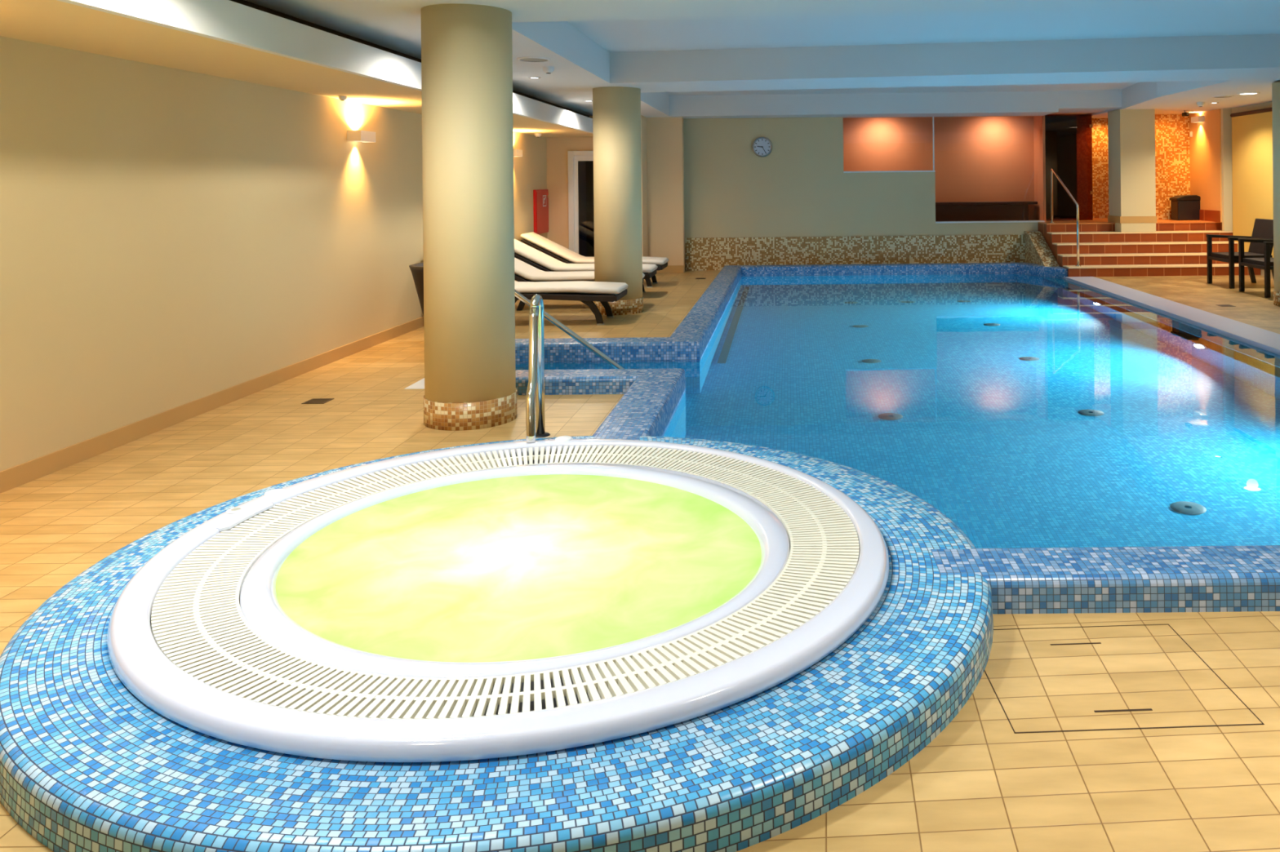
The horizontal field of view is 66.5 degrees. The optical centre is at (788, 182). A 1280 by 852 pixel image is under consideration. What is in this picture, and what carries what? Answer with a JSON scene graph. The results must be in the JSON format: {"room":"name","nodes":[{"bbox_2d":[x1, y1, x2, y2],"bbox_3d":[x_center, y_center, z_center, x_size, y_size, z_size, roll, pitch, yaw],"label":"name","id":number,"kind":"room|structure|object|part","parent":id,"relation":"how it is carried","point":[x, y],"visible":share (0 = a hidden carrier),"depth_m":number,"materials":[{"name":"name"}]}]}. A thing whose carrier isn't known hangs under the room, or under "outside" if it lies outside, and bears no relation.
{"room":"indoor swimming pool","nodes":[
{"label":"indoor swimming pool","id":0,"kind":"room"},
{"bbox_2d":[0,35,547,471],"bbox_3d":[-3.900,0.039,7.100,0.200,2.900,20.200,-1,0,0],"label":"wall","id":1,"kind":"structure","parent":0,"point":[170,237],"depth_m":5.95,"materials":[{"name":"beige paint"}]},
{"bbox_2d":[0,316,423,493],"bbox_3d":[-3.778,1.438,6.050,0.015,0.100,18.100,-1,0,0],"label":"baseboard","id":2,"kind":"structure","parent":1,"relation":"attached to","point":[16,476],"depth_m":5.89,"materials":[{"name":"tile"}]},
{"bbox_2d":[346,130,375,142],"bbox_3d":[-3.746,-0.403,8.420,0.124,0.092,0.300,-1,0,0],"label":"wall sconce","id":3,"kind":"object","parent":1,"relation":"attached to","point":[363,136],"visible":1,"depth_m":8.29,"materials":[{"name":"white plastic"}]},
{"bbox_2d":[229,0,589,117],"bbox_3d":[-3.465,-1.010,6.050,0.670,0.070,18.100,-1,0,0],"label":"trim","id":4,"kind":"structure","parent":1,"relation":"attached to","point":[244,2],"depth_m":6.71,"materials":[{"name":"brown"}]},
{"bbox_2d":[513,149,522,156],"bbox_3d":[-3.746,-0.403,13.150,0.124,0.092,0.300,-1,0,0],"label":"wall sconce","id":5,"kind":"object","parent":1,"relation":"attached to","point":[517,153],"visible":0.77,"depth_m":13.08,"materials":[{"name":"white plastic"}]},
{"bbox_2d":[533,189,548,234],"bbox_3d":[-3.769,0.443,14.660,0.052,0.670,0.760,-1,0,0],"label":"cabinet","id":6,"kind":"object","parent":1,"relation":"attached to","point":[540,197],"visible":0.92,"depth_m":14.54,"materials":[{"name":"red metal"}]},
{"bbox_2d":[0,0,593,137],"bbox_3d":[-3.343,-0.739,6.050,0.930,0.055,18.100,-1,0,0],"label":"ceiling","id":7,"kind":"structure","parent":0,"point":[55,23],"depth_m":5.31,"materials":[{"name":"paint"}]},
{"bbox_2d":[56,0,592,133],"bbox_3d":[-2.853,-0.819,6.050,0.050,0.205,18.100,-1,0,0],"label":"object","id":8,"kind":"structure","parent":7,"relation":"attached to","point":[228,21],"depth_m":5.36,"materials":[{"name":"paint"}]},
{"bbox_2d":[338,96,346,101],"bbox_3d":[-3.667,-0.690,7.900,0.062,0.037,0.062,-1,0,0],"label":"smoke detector","id":9,"kind":"object","parent":7,"relation":"attached to","point":[341,98],"visible":1,"depth_m":7.88,"materials":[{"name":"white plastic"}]},
{"bbox_2d":[244,0,670,117],"bbox_3d":[-2.962,-1.215,6.450,2.100,0.330,18.900,-1,0,0],"label":"ceiling","id":10,"kind":"structure","parent":0,"point":[581,65],"depth_m":7.64,"materials":[{"name":"paint"}]},
{"bbox_2d":[517,57,550,62],"bbox_3d":[-2.181,-1.053,8.220,0.276,0.011,0.276,-1,0,0],"label":"ceiling light","id":11,"kind":"object","parent":10,"relation":"attached to","point":[521,59],"visible":1,"depth_m":8.18,"materials":[{"name":"grey"}]},
{"bbox_2d":[520,58,547,62],"bbox_3d":[-2.181,-1.054,8.220,0.270,0.008,0.270,-1,0,0],"label":"grille","id":12,"kind":"object","parent":11,"relation":"attached to","point":[521,60],"depth_m":8.23,"materials":[{"name":"grey"}]},
{"bbox_2d":[542,66,554,74],"bbox_3d":[-2.200,-1.027,8.800,0.104,0.062,0.104,-1,0,0],"label":"smoke detector","id":13,"kind":"object","parent":10,"relation":"attached to","point":[547,69],"visible":1,"depth_m":8.76,"materials":[{"name":"white plastic"}]},
{"bbox_2d":[546,115,648,257],"bbox_3d":[-3.048,0.215,15.425,1.500,2.530,0.650,-1,0,0],"label":"wall","id":14,"kind":"structure","parent":0,"point":[557,148],"depth_m":15.10,"materials":[{"name":"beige paint"}]},
{"bbox_2d":[567,151,594,257],"bbox_3d":[-2.975,0.490,15.110,0.960,1.980,0.100,-1,0,0],"label":"door","id":15,"kind":"structure","parent":14,"relation":"in","point":[580,163],"depth_m":15.12,"materials":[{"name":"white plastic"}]},
{"bbox_3d":[-2.975,0.510,15.120,0.660,1.700,0.010,-1,0,0],"label":"pane","id":16,"kind":"part","parent":15,"relation":"part of","materials":[{"name":"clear glass"}]},
{"bbox_2d":[656,265,683,273],"bbox_3d":[-2.750,1.418,15.392,2.132,0.120,0.175,-1,0,-16],"label":"baseboard","id":17,"kind":"structure","parent":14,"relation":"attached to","point":[669,268],"depth_m":15.60,"materials":[{"name":"tile"}]},
{"bbox_2d":[0,270,1279,851],"bbox_3d":[1.615,1.494,6.800,11.200,0.120,19.600,-1,0,0],"label":"floor","id":18,"kind":"structure","parent":0,"point":[980,785],"depth_m":2.89,"materials":[{"name":"tile"}]},
{"bbox_2d":[301,398,334,404],"bbox_3d":[-3.185,1.480,6.500,0.150,0.004,0.150,-1,0,0],"label":"floor drain","id":19,"kind":"object","parent":18,"relation":"on","point":[313,401],"visible":1,"depth_m":6.49,"materials":[{"name":"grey metal"}]},
{"bbox_2d":[408,262,423,315],"bbox_3d":[-2.989,1.110,8.800,0.840,0.740,0.780,-1,0,0],"label":"tub chair","id":20,"kind":"object","parent":18,"relation":"on","point":[417,269],"visible":0.06,"depth_m":8.50,"materials":[{"name":"black wicker"}]},
{"bbox_2d":[421,4,517,431],"bbox_3d":[-1.983,0.205,5.960,0.552,2.530,0.552,-1,0,0],"label":"column","id":21,"kind":"structure","parent":18,"relation":"on","point":[467,49],"depth_m":5.73,"materials":[{"name":"paint"}]},
{"bbox_2d":[0,435,993,851],"bbox_3d":[-0.898,1.997,3.514,3.206,1.425,3.218,-1,0,0],"label":"whirlpool","id":22,"kind":"object","parent":18,"relation":"in","point":[562,643],"visible":1,"depth_m":2.66,"materials":[{"name":"tile"}]},
{"bbox_3d":[-2.135,1.312,3.776,0.060,0.018,0.313,-1,0,8],"label":"control panel","id":23,"kind":"part","parent":22,"relation":"part of","materials":[{"name":"white plastic"}]},
{"bbox_2d":[525,294,550,443],"bbox_3d":[-1.318,0.967,4.959,0.105,0.753,0.382,-1,0,0],"label":"handrail","id":24,"kind":"object","parent":22,"relation":"attached to","point":[535,387],"visible":1,"depth_m":4.99,"materials":[{"name":"silver metal"}]},
{"bbox_2d":[514,280,628,325],"bbox_3d":[-2.747,1.093,10.180,2.012,0.768,0.660,-1,0,0],"label":"sun lounger","id":25,"kind":"object","parent":18,"relation":"on","point":[586,292],"visible":0.46,"depth_m":9.89,"materials":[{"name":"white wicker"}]},
{"bbox_3d":[-2.446,1.190,10.180,1.365,0.090,0.656,-1,0,0],"label":"frame","id":26,"kind":"part","parent":25,"relation":"part of","materials":[{"name":"black wicker"}]},
{"bbox_2d":[514,280,628,294],"bbox_3d":[-2.748,0.938,10.180,2.012,0.456,0.630,-1,0,0],"label":"cushion","id":27,"kind":"object","parent":25,"relation":"on","point":[579,287],"depth_m":9.95,"materials":[{"name":"white fabric"}]},
{"bbox_3d":[-2.079,1.336,9.910,0.332,0.270,0.040,-1,0,0],"label":"leg","id":28,"kind":"part","parent":25,"relation":"part of","materials":[{"name":"black metal"}]},
{"bbox_3d":[-2.079,1.336,10.450,0.332,0.270,0.040,-1,0,0],"label":"leg","id":29,"kind":"part","parent":25,"relation":"part of","materials":[{"name":"black metal"}]},
{"bbox_2d":[514,257,644,311],"bbox_3d":[-2.747,1.093,11.380,2.012,0.768,0.660,-1,0,0],"label":"sun lounger","id":30,"kind":"object","parent":18,"relation":"on","point":[523,272],"visible":0.29,"depth_m":11.11,"materials":[{"name":"white fabric"}]},
{"bbox_3d":[-3.017,1.345,11.110,0.257,0.270,0.040,-1,0,0],"label":"leg","id":31,"kind":"part","parent":30,"relation":"part of","materials":[{"name":"black metal"}]},
{"bbox_3d":[-3.359,0.994,11.380,0.761,0.411,0.660,-1,0,0],"label":"backrest","id":32,"kind":"part","parent":30,"relation":"part of","materials":[{"name":"white fabric"}]},
{"bbox_2d":[514,257,644,281],"bbox_3d":[-2.748,0.938,11.380,2.012,0.456,0.630,-1,0,0],"label":"cushion","id":33,"kind":"object","parent":30,"relation":"on","point":[523,272],"depth_m":11.11,"materials":[{"name":"white fabric"}]},
{"bbox_2d":[514,239,657,293],"bbox_3d":[-2.747,1.093,12.520,2.012,0.768,0.660,-1,0,0],"label":"sun lounger","id":34,"kind":"object","parent":18,"relation":"on","point":[523,252],"visible":0.3,"depth_m":12.26,"materials":[{"name":"white fabric"}]},
{"bbox_3d":[-3.359,0.994,12.520,0.761,0.411,0.660,-1,0,0],"label":"backrest","id":35,"kind":"part","parent":34,"relation":"part of","materials":[{"name":"white fabric"}]},
{"bbox_2d":[514,239,657,273],"bbox_3d":[-2.748,0.938,12.520,2.012,0.456,0.630,-1,0,0],"label":"cushion","id":36,"kind":"object","parent":34,"relation":"on","point":[523,252],"depth_m":12.26,"materials":[{"name":"white fabric"}]},
{"bbox_3d":[-2.446,1.190,12.520,1.365,0.090,0.656,-1,0,0],"label":"frame","id":37,"kind":"part","parent":34,"relation":"part of","materials":[{"name":"brown wood"}]},
{"bbox_2d":[520,231,668,288],"bbox_3d":[-2.747,1.093,13.700,2.012,0.768,0.660,-1,0,0],"label":"sun lounger","id":38,"kind":"object","parent":18,"relation":"on","point":[533,240],"visible":0.48,"depth_m":13.42,"materials":[{"name":"white fabric"}]},
{"bbox_3d":[-3.359,0.994,13.700,0.761,0.411,0.660,-1,0,0],"label":"backrest","id":39,"kind":"part","parent":38,"relation":"part of","materials":[{"name":"white fabric"}]},
{"bbox_2d":[520,231,668,265],"bbox_3d":[-2.748,0.938,13.700,2.012,0.456,0.630,-1,0,0],"label":"cushion","id":40,"kind":"object","parent":38,"relation":"on","point":[533,240],"depth_m":13.42,"materials":[{"name":"white fabric"}]},
{"bbox_3d":[-2.079,1.336,13.430,0.332,0.270,0.040,-1,0,0],"label":"leg","id":41,"kind":"part","parent":38,"relation":"part of","materials":[{"name":"black metal"}]},
{"bbox_3d":[-2.079,1.336,13.970,0.332,0.270,0.040,-1,0,0],"label":"leg","id":42,"kind":"part","parent":38,"relation":"part of","materials":[{"name":"brown wood"}]},
{"bbox_3d":[-2.446,1.190,13.700,1.365,0.090,0.656,-1,0,0],"label":"frame","id":43,"kind":"part","parent":38,"relation":"part of","materials":[{"name":"black wicker"}]},
{"bbox_2d":[592,86,643,315],"bbox_3d":[-1.938,0.204,10.900,0.552,2.530,0.552,-1,0,0],"label":"column","id":44,"kind":"structure","parent":18,"relation":"on","point":[616,110],"depth_m":10.67,"materials":[{"name":"paint"}]},
{"bbox_2d":[646,117,684,272],"bbox_3d":[-2.008,0.205,15.710,0.580,2.530,0.180,-1,0,0],"label":"wall pier","id":45,"kind":"object","parent":18,"relation":"on","point":[664,135],"visible":0.86,"depth_m":15.62,"materials":[{"name":"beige paint"}]},
{"bbox_2d":[404,262,1279,613],"bbox_3d":[0.900,1.996,9.375,7.280,1.350,12.350,-1,0,0],"label":"swimming pool","id":46,"kind":"object","parent":18,"relation":"in","point":[1099,446],"visible":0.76,"depth_m":6.26,"materials":[{"name":"tile"}]},
{"bbox_2d":[515,289,624,368],"bbox_3d":[-1.788,1.431,7.500,1.346,1.475,0.110,-1,0,0],"label":"handrail","id":47,"kind":"object","parent":46,"relation":"attached to","point":[517,295],"visible":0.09,"depth_m":7.48,"materials":[{"name":"silver metal"}]},
{"bbox_2d":[984,623,1264,733],"bbox_3d":[0.914,1.440,2.820,0.670,0.001,0.580,-1,0,-2],"label":"access hatch","id":48,"kind":"object","parent":18,"relation":"on","point":[1140,709],"visible":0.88,"depth_m":2.62,"materials":[{"name":"brown tile"}]},
{"bbox_2d":[1037,217,1260,276],"bbox_3d":[5.590,1.019,15.932,2.860,0.750,3.335,-1,0,0],"label":"staircase","id":49,"kind":"structure","parent":18,"relation":"on","point":[1176,247],"depth_m":14.87,"materials":[{"name":"tile"}]},
{"bbox_2d":[1049,168,1080,266],"bbox_3d":[4.315,0.512,15.015,0.084,1.488,1.275,-1,0,-3],"label":"handrail","id":50,"kind":"object","parent":49,"relation":"on","point":[1052,171],"visible":1,"depth_m":14.82,"materials":[{"name":"silver metal"}]},
{"bbox_2d":[1044,114,1093,220],"bbox_3d":[4.753,-0.258,16.306,0.830,1.800,0.032,-1,0,0],"label":"doorway","id":51,"kind":"object","parent":49,"relation":"on","point":[1068,137],"visible":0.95,"depth_m":16.30,"materials":[{"name":"black"}]},
{"bbox_2d":[1107,109,1155,232],"bbox_3d":[5.523,-0.191,15.460,0.550,1.948,0.580,-1,0,0],"label":"column","id":52,"kind":"object","parent":49,"relation":"on","point":[1131,132],"visible":0.93,"depth_m":15.17,"materials":[{"name":"paint"}]},
{"bbox_2d":[1107,215,1156,223],"bbox_3d":[5.531,0.589,15.465,0.580,0.108,0.600,-1,0,0],"label":"trim","id":53,"kind":"object","parent":52,"relation":"attached to","point":[1120,220],"visible":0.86,"depth_m":15.16,"materials":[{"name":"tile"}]},
{"bbox_2d":[1168,195,1200,220],"bbox_3d":[6.684,0.421,16.160,0.420,0.420,0.340,-1,0,0],"label":"waste bin","id":54,"kind":"object","parent":49,"relation":"on","point":[1183,207],"visible":1,"depth_m":16.00,"materials":[{"name":"black plastic"}]},
{"bbox_3d":[6.683,0.256,16.160,0.420,0.090,0.340,-1,0,0],"label":"lid","id":55,"kind":"part","parent":54,"relation":"part of","materials":[{"name":"black metal"}]},
{"bbox_2d":[1215,304,1235,306],"bbox_3d":[4.964,1.398,10.900,0.160,0.004,0.160,-1,0,0],"label":"floor drain","id":56,"kind":"object","parent":18,"relation":"on","point":[1220,305],"visible":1,"depth_m":10.89,"materials":[{"name":"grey metal"}]},
{"bbox_2d":[1206,218,1273,288],"bbox_3d":[6.126,0.944,12.930,0.683,0.890,0.730,-1,0,0],"label":"armchair","id":57,"kind":"object","parent":18,"relation":"on","point":[1263,229],"visible":0.8,"depth_m":12.94,"materials":[{"name":"black wicker"}]},
{"bbox_3d":[5.816,1.072,13.260,0.050,0.640,0.056,-1,0,0],"label":"leg","id":58,"kind":"part","parent":57,"relation":"part of","materials":[{"name":"black metal"}]},
{"bbox_3d":[6.095,0.749,13.260,0.625,0.070,0.070,-1,0,0],"label":"armrest","id":59,"kind":"part","parent":57,"relation":"part of","materials":[{"name":"black wood"}]},
{"bbox_3d":[5.816,1.072,12.600,0.050,0.640,0.056,-1,0,0],"label":"leg","id":60,"kind":"part","parent":57,"relation":"part of","materials":[{"name":"black wood"}]},
{"bbox_3d":[6.090,0.994,12.930,0.560,0.070,0.600,-1,0,0],"label":"seat","id":61,"kind":"part","parent":57,"relation":"part of","materials":[{"name":"black wicker"}]},
{"bbox_3d":[6.095,0.749,12.600,0.625,0.070,0.070,-1,0,0],"label":"armrest","id":62,"kind":"part","parent":57,"relation":"part of","materials":[{"name":"black wood"}]},
{"bbox_3d":[6.382,1.186,13.260,0.138,0.400,0.056,-1,0,0],"label":"leg","id":63,"kind":"part","parent":57,"relation":"part of","materials":[{"name":"black wood"}]},
{"bbox_3d":[6.393,0.741,12.930,0.146,0.490,0.580,-1,0,0],"label":"backrest","id":64,"kind":"part","parent":57,"relation":"part of","materials":[{"name":"black wicker"}]},
{"bbox_2d":[1237,238,1273,297],"bbox_3d":[6.106,0.944,11.950,0.683,0.890,0.730,-1,0,0],"label":"armchair","id":65,"kind":"object","parent":18,"relation":"on","point":[1266,263],"visible":0.98,"depth_m":11.96,"materials":[{"name":"black wood"}]},
{"bbox_3d":[5.796,1.072,12.280,0.050,0.640,0.056,-1,0,0],"label":"leg","id":66,"kind":"part","parent":65,"relation":"part of","materials":[{"name":"black wood"}]},
{"bbox_3d":[6.075,0.749,12.280,0.625,0.070,0.070,-1,0,0],"label":"armrest","id":67,"kind":"part","parent":65,"relation":"part of","materials":[{"name":"black wood"}]},
{"bbox_3d":[6.070,0.994,11.950,0.560,0.070,0.600,-1,0,0],"label":"seat","id":68,"kind":"part","parent":65,"relation":"part of","materials":[{"name":"black wicker"}]},
{"bbox_3d":[5.796,1.072,11.620,0.050,0.640,0.056,-1,0,0],"label":"leg","id":69,"kind":"part","parent":65,"relation":"part of","materials":[{"name":"black wood"}]},
{"bbox_3d":[6.075,0.749,11.620,0.625,0.070,0.070,-1,0,0],"label":"armrest","id":70,"kind":"part","parent":65,"relation":"part of","materials":[{"name":"black wood"}]},
{"bbox_2d":[1271,81,1279,306],"bbox_3d":[5.802,0.127,10.900,0.552,2.530,0.552,-1,0,0],"label":"column","id":71,"kind":"structure","parent":18,"relation":"on","point":[1275,86],"depth_m":10.88,"materials":[{"name":"paint"}]},
{"bbox_2d":[683,117,1038,271],"bbox_3d":[1.186,0.138,16.100,6.170,2.600,0.200,-1,0,0],"label":"wall","id":72,"kind":"structure","parent":0,"point":[802,188],"depth_m":16.00,"materials":[{"name":"paint"}]},
{"bbox_2d":[751,137,772,157],"bbox_3d":[-0.436,-0.591,15.977,0.340,0.340,0.045,-1,0,0],"label":"wall clock","id":73,"kind":"object","parent":72,"relation":"attached to","point":[762,147],"visible":1,"depth_m":15.97,"materials":[{"name":"silver metal"}]},
{"bbox_2d":[685,234,1025,271],"bbox_3d":[1.127,1.166,15.977,5.670,0.545,0.045,-1,0,0],"label":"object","id":74,"kind":"structure","parent":72,"relation":"attached to","point":[702,254],"depth_m":15.95,"materials":[{"name":"tile"}]},
{"bbox_2d":[843,116,1044,223],"bbox_3d":[2.593,-0.228,16.060,3.350,1.815,0.160,-1,0,0],"label":"window","id":75,"kind":"structure","parent":72,"relation":"in","point":[933,147],"depth_m":15.98,"materials":[{"name":"white plastic"}]},
{"bbox_3d":[3.353,-0.248,16.085,1.830,1.790,0.010,-1,0,0],"label":"pane","id":76,"kind":"part","parent":75,"relation":"part of","materials":[{"name":"clear glass"}]},
{"bbox_2d":[1024,231,1059,266],"bbox_3d":[4.041,1.110,15.360,0.220,0.600,1.280,-1,0,0],"label":"trim","id":77,"kind":"structure","parent":72,"relation":"attached to","point":[1037,251],"depth_m":15.38,"materials":[{"name":"tile"}]},
{"bbox_2d":[567,4,1279,95],"bbox_3d":[1.585,-1.476,7.350,11.600,0.100,21.100,-1,0,0],"label":"ceiling","id":78,"kind":"structure","parent":0,"point":[840,30],"depth_m":8.95,"materials":[{"name":"paint"}]},
{"bbox_2d":[669,91,1058,119],"bbox_3d":[1.188,-1.257,15.750,6.200,0.330,1.000,-1,0,0],"label":"ceiling beam","id":79,"kind":"structure","parent":78,"relation":"attached to","point":[1002,104],"depth_m":15.34,"materials":[{"name":"paint"}]},
{"bbox_2d":[460,0,1279,22],"bbox_3d":[1.538,-1.260,5.640,6.974,0.330,1.078,-1,0,3],"label":"ceiling beam","id":80,"kind":"structure","parent":78,"relation":"attached to","point":[522,11],"depth_m":5.92,"materials":[{"name":"paint"}]},
{"bbox_2d":[609,34,1279,93],"bbox_3d":[1.538,-1.260,10.390,7.079,0.330,1.192,-1,0,6],"label":"ceiling beam","id":81,"kind":"structure","parent":78,"relation":"attached to","point":[1227,57],"depth_m":9.92,"materials":[{"name":"paint"}]},
{"bbox_2d":[843,116,1034,220],"bbox_3d":[2.348,-0.183,16.875,3.900,2.020,0.150,-1,0,0],"label":"wall","id":82,"kind":"structure","parent":0,"point":[977,158],"depth_m":16.80,"materials":[{"name":"paint"}]},
{"bbox_2d":[1033,115,1045,221],"bbox_3d":[2.319,-0.133,16.575,4.040,2.120,0.750,-1,0,0],"label":"wall","id":83,"kind":"structure","parent":0,"point":[1039,147],"depth_m":16.42,"materials":[{"name":"brown paint"}]},
{"bbox_2d":[1091,118,1108,218],"bbox_3d":[5.588,-0.281,17.350,0.780,1.850,0.100,-1,0,0],"label":"wall","id":84,"kind":"structure","parent":0,"point":[1100,126],"depth_m":17.30,"materials":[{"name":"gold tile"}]},
{"bbox_2d":[1050,71,1279,118],"bbox_3d":[3.647,-1.292,7.450,6.720,0.310,20.900,-1,0,0],"label":"ceiling","id":85,"kind":"structure","parent":0,"point":[1164,97],"depth_m":13.90,"materials":[{"name":"paint"}]},
{"bbox_2d":[1182,111,1188,116],"bbox_3d":[6.439,-1.119,15.568,0.060,0.090,0.165,-1,0,0],"label":"security camera","id":86,"kind":"object","parent":85,"relation":"attached to","point":[1184,114],"visible":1,"depth_m":15.55,"materials":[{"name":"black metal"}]},
{"bbox_2d":[1196,102,1204,106],"bbox_3d":[5.969,-1.126,13.900,0.114,0.068,0.114,-1,0,0],"label":"smoke detector","id":87,"kind":"object","parent":85,"relation":"attached to","point":[1198,104],"visible":1,"depth_m":13.86,"materials":[{"name":"white plastic"}]},
{"bbox_2d":[1212,95,1234,97],"bbox_3d":[5.839,-1.153,12.900,0.276,0.011,0.276,-1,0,0],"label":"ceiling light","id":88,"kind":"object","parent":85,"relation":"attached to","point":[1218,96],"visible":1,"depth_m":12.86,"materials":[{"name":"grey"}]},
{"bbox_2d":[1213,96,1232,97],"bbox_3d":[5.839,-1.155,12.900,0.270,0.008,0.270,-1,0,0],"label":"grille","id":89,"kind":"object","parent":88,"relation":"attached to","point":[1214,96],"depth_m":12.87,"materials":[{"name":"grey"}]},
{"bbox_2d":[1236,92,1259,94],"bbox_3d":[5.989,-1.156,12.500,0.280,0.008,0.280,-1,0,0],"label":"recessed light","id":90,"kind":"object","parent":85,"relation":"in","point":[1248,93],"visible":1,"depth_m":12.43,"materials":[{"name":"white plastic"}]},
{"bbox_2d":[1155,114,1190,219],"bbox_3d":[6.417,-0.289,16.900,0.880,1.850,1.000,-1,0,0],"label":"wall","id":91,"kind":"structure","parent":0,"point":[1172,157],"depth_m":16.40,"materials":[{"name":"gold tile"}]},
{"bbox_2d":[1189,109,1222,222],"bbox_3d":[6.937,-0.294,16.325,0.160,1.850,2.150,-1,0,0],"label":"wall","id":92,"kind":"structure","parent":0,"point":[1205,144],"depth_m":15.71,"materials":[{"name":"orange paint"}]},
{"bbox_2d":[1191,115,1204,123],"bbox_3d":[6.802,-1.048,15.950,0.104,0.092,0.300,-1,0,0],"label":"wall sconce","id":93,"kind":"object","parent":92,"relation":"attached to","point":[1199,118],"visible":1,"depth_m":15.83,"materials":[{"name":"white plastic"}]},
{"bbox_2d":[1199,209,1220,222],"bbox_3d":[6.858,0.541,15.830,0.015,0.180,1.140,-1,0,0],"label":"baseboard","id":94,"kind":"structure","parent":92,"relation":"attached to","point":[1204,215],"depth_m":15.60,"materials":[{"name":"tile"}]},
{"bbox_2d":[1221,108,1232,231],"bbox_3d":[6.946,-0.205,15.215,0.135,1.948,0.070,-1,0,0],"label":"pier","id":95,"kind":"object","parent":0,"point":[1226,120],"visible":0.86,"depth_m":15.18,"materials":[{"name":"paint"}]},
{"bbox_2d":[1231,102,1272,277],"bbox_3d":[7.160,-0.072,7.400,0.280,2.900,20.800,-1,0,0],"label":"wall","id":96,"kind":"structure","parent":0,"point":[1265,105],"depth_m":14.47,"materials":[{"name":"beige paint"}]},
{"bbox_2d":[1230,107,1273,257],"bbox_3d":[6.960,0.015,13.610,0.060,2.190,2.860,-1,0,0],"label":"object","id":97,"kind":"object","parent":96,"relation":"attached to","point":[1251,131],"visible":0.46,"depth_m":14.40,"materials":[{"name":"yellow paint"}]},
{"bbox_3d":[2.224,0.878,16.575,3.830,0.100,0.750,-1,0,0],"label":"floor","id":98,"kind":"structure","parent":0,"visible":0},
{"bbox_2d":[935,201,1037,221],"bbox_3d":[2.351,0.587,16.620,3.850,0.480,0.340,-1,0,0],"label":"bench","id":99,"kind":"object","parent":98,"relation":"on","point":[963,211],"visible":0.38,"depth_m":16.50,"materials":[{"name":"brown wood"}]}
]}

